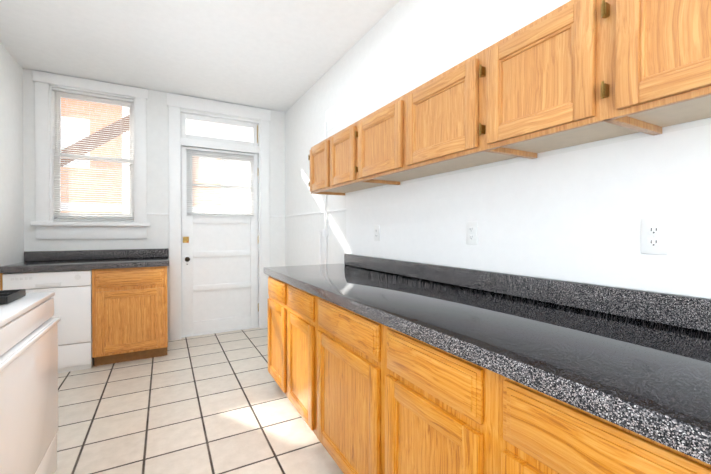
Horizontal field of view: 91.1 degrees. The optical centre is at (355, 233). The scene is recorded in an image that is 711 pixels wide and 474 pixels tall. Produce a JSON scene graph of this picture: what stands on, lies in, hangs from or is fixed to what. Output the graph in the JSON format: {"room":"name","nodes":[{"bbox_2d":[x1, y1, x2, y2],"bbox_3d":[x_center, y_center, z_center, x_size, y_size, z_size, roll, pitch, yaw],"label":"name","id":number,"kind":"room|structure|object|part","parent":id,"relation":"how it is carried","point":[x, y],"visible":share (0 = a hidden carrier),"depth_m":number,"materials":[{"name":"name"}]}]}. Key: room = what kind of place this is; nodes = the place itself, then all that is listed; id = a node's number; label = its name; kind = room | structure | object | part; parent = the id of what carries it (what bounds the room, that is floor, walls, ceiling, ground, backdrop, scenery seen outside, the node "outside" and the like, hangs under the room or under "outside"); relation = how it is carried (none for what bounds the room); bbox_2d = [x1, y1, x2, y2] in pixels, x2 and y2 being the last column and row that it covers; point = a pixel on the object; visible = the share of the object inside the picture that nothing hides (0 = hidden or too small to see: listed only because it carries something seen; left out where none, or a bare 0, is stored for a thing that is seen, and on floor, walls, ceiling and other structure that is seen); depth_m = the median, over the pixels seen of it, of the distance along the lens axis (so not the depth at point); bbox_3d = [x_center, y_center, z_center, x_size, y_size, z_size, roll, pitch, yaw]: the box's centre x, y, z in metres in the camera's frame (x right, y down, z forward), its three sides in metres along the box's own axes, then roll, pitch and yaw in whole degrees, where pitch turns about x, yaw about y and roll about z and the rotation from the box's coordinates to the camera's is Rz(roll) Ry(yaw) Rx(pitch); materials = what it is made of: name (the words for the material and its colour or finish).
{"room":"kitchen","nodes":[
{"label":"kitchen","id":0,"kind":"room"},
{"bbox_2d":[0,43,23,266],"bbox_3d":[-1.988,-0.161,0.965,0.250,2.730,5.620,0,1,-29],"label":"wall","id":1,"kind":"structure","parent":0,"point":[11,176],"depth_m":3.01,"materials":[{"name":"paint"}]},
{"bbox_2d":[23,68,284,339],"bbox_3d":[-2.067,-0.188,3.985,2.520,2.730,0.250,0,1,-29],"label":"wall","id":2,"kind":"structure","parent":0,"point":[157,153],"depth_m":3.78,"materials":[{"name":"paint"}]},
{"bbox_2d":[30,70,149,238],"bbox_3d":[-2.683,-0.745,3.607,0.960,1.590,0.310,0,1,-29],"label":"window","id":3,"kind":"structure","parent":2,"relation":"in","point":[46,225],"depth_m":3.48,"materials":[{"name":"paint"}]},
{"bbox_2d":[52,87,133,221],"bbox_3d":[-2.652,-0.773,3.550,0.692,1.299,0.038,0,1,-29],"label":"window blind","id":4,"kind":"object","parent":3,"relation":"attached to","point":[109,219],"visible":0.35,"depth_m":3.54,"materials":[{"name":"plastic"}]},
{"bbox_3d":[-2.692,-0.782,3.622,0.670,1.285,0.075,0,1,-29],"label":"window sash","id":5,"kind":"part","parent":3,"relation":"part of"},
{"bbox_2d":[167,93,270,340],"bbox_3d":[-1.626,-0.185,4.211,1.140,2.720,0.278,0,1,-29],"label":"door frame","id":6,"kind":"structure","parent":2,"relation":"attached to","point":[176,103],"depth_m":4.00,"materials":[{"name":"paint"}]},
{"bbox_2d":[181,113,257,146],"bbox_3d":[-1.604,-1.227,4.161,0.862,0.288,0.041,0,1,-29],"label":"transom window","id":7,"kind":"structure","parent":2,"relation":"in","point":[184,117],"depth_m":4.13,"materials":[{"name":"glass"}]},
{"bbox_2d":[181,146,258,335],"bbox_3d":[-1.592,0.083,4.161,0.866,2.156,0.102,0,1,-29],"label":"back door","id":8,"kind":"structure","parent":2,"relation":"in","point":[219,273],"depth_m":4.16,"materials":[{"name":"paint"}]},
{"bbox_2d":[186,147,254,216],"bbox_3d":[-1.587,-0.598,4.136,0.766,0.777,0.038,0,1,-29],"label":"door blind","id":9,"kind":"object","parent":8,"relation":"attached to","point":[193,152],"visible":0.96,"depth_m":4.13,"materials":[{"name":"plastic"}]},
{"bbox_2d":[54,328,343,473],"bbox_3d":[-0.774,1.258,1.644,3.020,0.120,5.620,0,1,-29],"label":"floor","id":10,"kind":"structure","parent":0,"point":[218,403],"depth_m":2.26,"materials":[{"name":"tile"}]},
{"bbox_2d":[0,289,60,473],"bbox_3d":[-1.576,0.647,1.221,0.702,1.110,0.766,0,1,-29],"label":"stove","id":11,"kind":"object","parent":10,"relation":"on","point":[28,381],"visible":1,"depth_m":1.37,"materials":[{"name":"metal"}]},
{"bbox_2d":[2,270,93,372],"bbox_3d":[-2.685,0.751,3.145,0.566,0.868,0.582,0,1,-29],"label":"dishwasher","id":12,"kind":"object","parent":10,"relation":"on","point":[72,290],"visible":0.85,"depth_m":2.97,"materials":[{"name":"metal"}]},
{"bbox_2d":[0,248,168,365],"bbox_3d":[-2.433,0.674,3.289,1.190,1.018,0.620,0,1,-29],"label":"base cabinet","id":13,"kind":"object","parent":10,"relation":"on","point":[129,308],"visible":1,"depth_m":3.19,"materials":[{"name":"brown wood"}]},
{"bbox_2d":[266,274,283,391],"bbox_3d":[-0.290,0.751,2.675,0.665,0.876,0.491,0,1,-29],"label":"base cabinet","id":14,"kind":"object","parent":10,"relation":"on","point":[275,302],"depth_m":2.52,"materials":[{"name":"brown wood"}]},
{"bbox_2d":[284,282,311,429],"bbox_3d":[-0.051,0.755,2.240,0.665,0.876,0.502,0,1,-29],"label":"base cabinet","id":15,"kind":"object","parent":10,"relation":"on","point":[297,304],"depth_m":2.09,"materials":[{"name":"brown wood"}]},
{"bbox_2d":[312,298,375,473],"bbox_3d":[0.226,0.759,1.735,0.665,0.876,0.651,0,1,-29],"label":"base cabinet","id":16,"kind":"object","parent":10,"relation":"on","point":[343,342],"depth_m":1.56,"materials":[{"name":"brown wood"}]},
{"bbox_2d":[376,326,479,473],"bbox_3d":[0.501,0.764,1.234,0.665,0.876,0.491,0,1,-29],"label":"base cabinet","id":17,"kind":"object","parent":10,"relation":"on","point":[376,365],"depth_m":1.08,"materials":[{"name":"brown wood"}]},
{"bbox_2d":[264,263,710,469],"bbox_3d":[0.413,0.299,1.375,0.680,0.049,3.480,0,1,-29],"label":"countertop","id":18,"kind":"structure","parent":17,"relation":"on","point":[651,381],"depth_m":0.89,"materials":[{"name":"black stone"}]},
{"bbox_2d":[480,370,710,473],"bbox_3d":[0.767,0.768,0.751,0.665,0.876,0.612,0,1,-29],"label":"base cabinet","id":19,"kind":"object","parent":10,"relation":"on","point":[522,431],"depth_m":0.72,"materials":[{"name":"brown wood"}]},
{"bbox_2d":[0,0,399,111],"bbox_3d":[-0.774,-1.607,1.619,3.020,0.150,5.620,0,1,-29],"label":"ceiling","id":20,"kind":"structure","parent":0,"point":[281,55],"depth_m":2.79,"materials":[{"name":"paint"}]},
{"bbox_2d":[285,0,710,298],"bbox_3d":[0.440,-0.173,2.298,0.250,2.730,5.620,0,1,-29],"label":"wall","id":21,"kind":"structure","parent":0,"point":[400,48],"depth_m":2.47,"materials":[{"name":"paint"}]},
{"bbox_2d":[319,105,334,264],"bbox_3d":[-0.279,0.003,3.307,0.040,2.360,0.318,0,1,-29],"label":"conduit","id":22,"kind":"object","parent":21,"relation":"attached to","point":[329,123],"visible":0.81,"depth_m":3.31,"materials":[{"name":"paint"}]},
{"bbox_2d":[308,140,359,195],"bbox_3d":[-0.142,-0.526,2.744,0.329,0.358,0.396,0,1,-29],"label":"upper cabinet","id":23,"kind":"object","parent":21,"relation":"attached to","point":[316,157],"depth_m":2.72,"materials":[{"name":"brown wood"}]},
{"bbox_2d":[324,125,391,189],"bbox_3d":[0.052,-0.522,2.390,0.329,0.358,0.410,0,1,-29],"label":"upper cabinet","id":24,"kind":"object","parent":21,"relation":"attached to","point":[338,147],"depth_m":2.38,"materials":[{"name":"brown wood"}]},
{"bbox_2d":[352,97,444,183],"bbox_3d":[0.258,-0.519,2.014,0.329,0.358,0.497,0,1,-29],"label":"upper cabinet","id":25,"kind":"object","parent":21,"relation":"attached to","point":[376,136],"depth_m":1.96,"materials":[{"name":"brown wood"}]},
{"bbox_2d":[147,165,710,216],"bbox_3d":[-0.340,-0.199,1.869,1.530,0.020,5.120,0,1,-29],"label":"trim","id":26,"kind":"structure","parent":21,"relation":"attached to","point":[630,175],"depth_m":1.48,"materials":[{"name":"paint"}]},
{"bbox_2d":[400,57,523,171],"bbox_3d":[0.495,-0.515,1.583,0.329,0.358,0.487,0,1,-29],"label":"upper cabinet","id":27,"kind":"object","parent":21,"relation":"attached to","point":[436,116],"depth_m":1.53,"materials":[{"name":"brown wood"}]},
{"bbox_2d":[344,254,710,333],"bbox_3d":[0.726,0.227,1.489,0.021,0.092,3.380,0,1,-29],"label":"backsplash","id":28,"kind":"structure","parent":21,"relation":"attached to","point":[694,313],"depth_m":1.31,"materials":[{"name":"black stone"}]},
{"bbox_2d":[346,124,710,298],"bbox_3d":[0.742,-0.068,1.484,0.006,0.495,3.400,0,1,-29],"label":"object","id":29,"kind":"structure","parent":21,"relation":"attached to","point":[587,232],"depth_m":1.34,"materials":[{"name":"paint"}]},
{"bbox_2d":[374,225,379,240],"bbox_3d":[0.154,-0.005,2.540,0.008,0.114,0.070,0,1,-29],"label":"electrical outlet","id":30,"kind":"object","parent":29,"relation":"attached to","point":[376,232],"visible":1,"depth_m":2.53,"materials":[{"name":"plastic"}]},
{"bbox_2d":[466,222,477,244],"bbox_3d":[0.585,-0.003,1.755,0.008,0.114,0.070,0,1,-29],"label":"electrical outlet","id":31,"kind":"object","parent":29,"relation":"attached to","point":[471,233],"visible":1,"depth_m":1.75,"materials":[{"name":"plastic"}]},
{"bbox_2d":[641,218,668,254],"bbox_3d":[0.944,0.008,1.102,0.008,0.114,0.070,0,1,-29],"label":"electrical outlet","id":32,"kind":"object","parent":29,"relation":"attached to","point":[654,235],"visible":1,"depth_m":1.10,"materials":[{"name":"plastic"}]},
{"bbox_2d":[472,0,643,158],"bbox_3d":[0.707,-0.512,1.198,0.329,0.358,0.439,0,1,-29],"label":"upper cabinet","id":33,"kind":"object","parent":21,"relation":"attached to","point":[573,73],"depth_m":1.13,"materials":[{"name":"brown wood"}]},
{"bbox_2d":[588,0,710,134],"bbox_3d":[0.922,-0.508,0.807,0.329,0.358,0.502,0,1,-29],"label":"upper cabinet","id":34,"kind":"object","parent":21,"relation":"attached to","point":[649,61],"depth_m":0.87,"materials":[{"name":"brown wood"}]},
{"label":"outside","id":35,"kind":"structure","parent":0,"visible":0},
{"bbox_2d":[61,98,249,213],"bbox_3d":[-4.522,-1.360,8.050,12.000,11.000,5.400,0,1,-29],"label":"building","id":36,"kind":"structure","parent":35,"point":[223,133],"depth_m":7.12,"materials":[{"name":"brick"}]},
{"bbox_2d":[122,107,252,213],"bbox_3d":[-5.439,-2.893,11.783,20.000,14.000,0.050,0,1,-29],"label":"sky","id":37,"kind":"structure","parent":35,"point":[214,130],"depth_m":12.04,"materials":[{"name":"white"}]}
]}

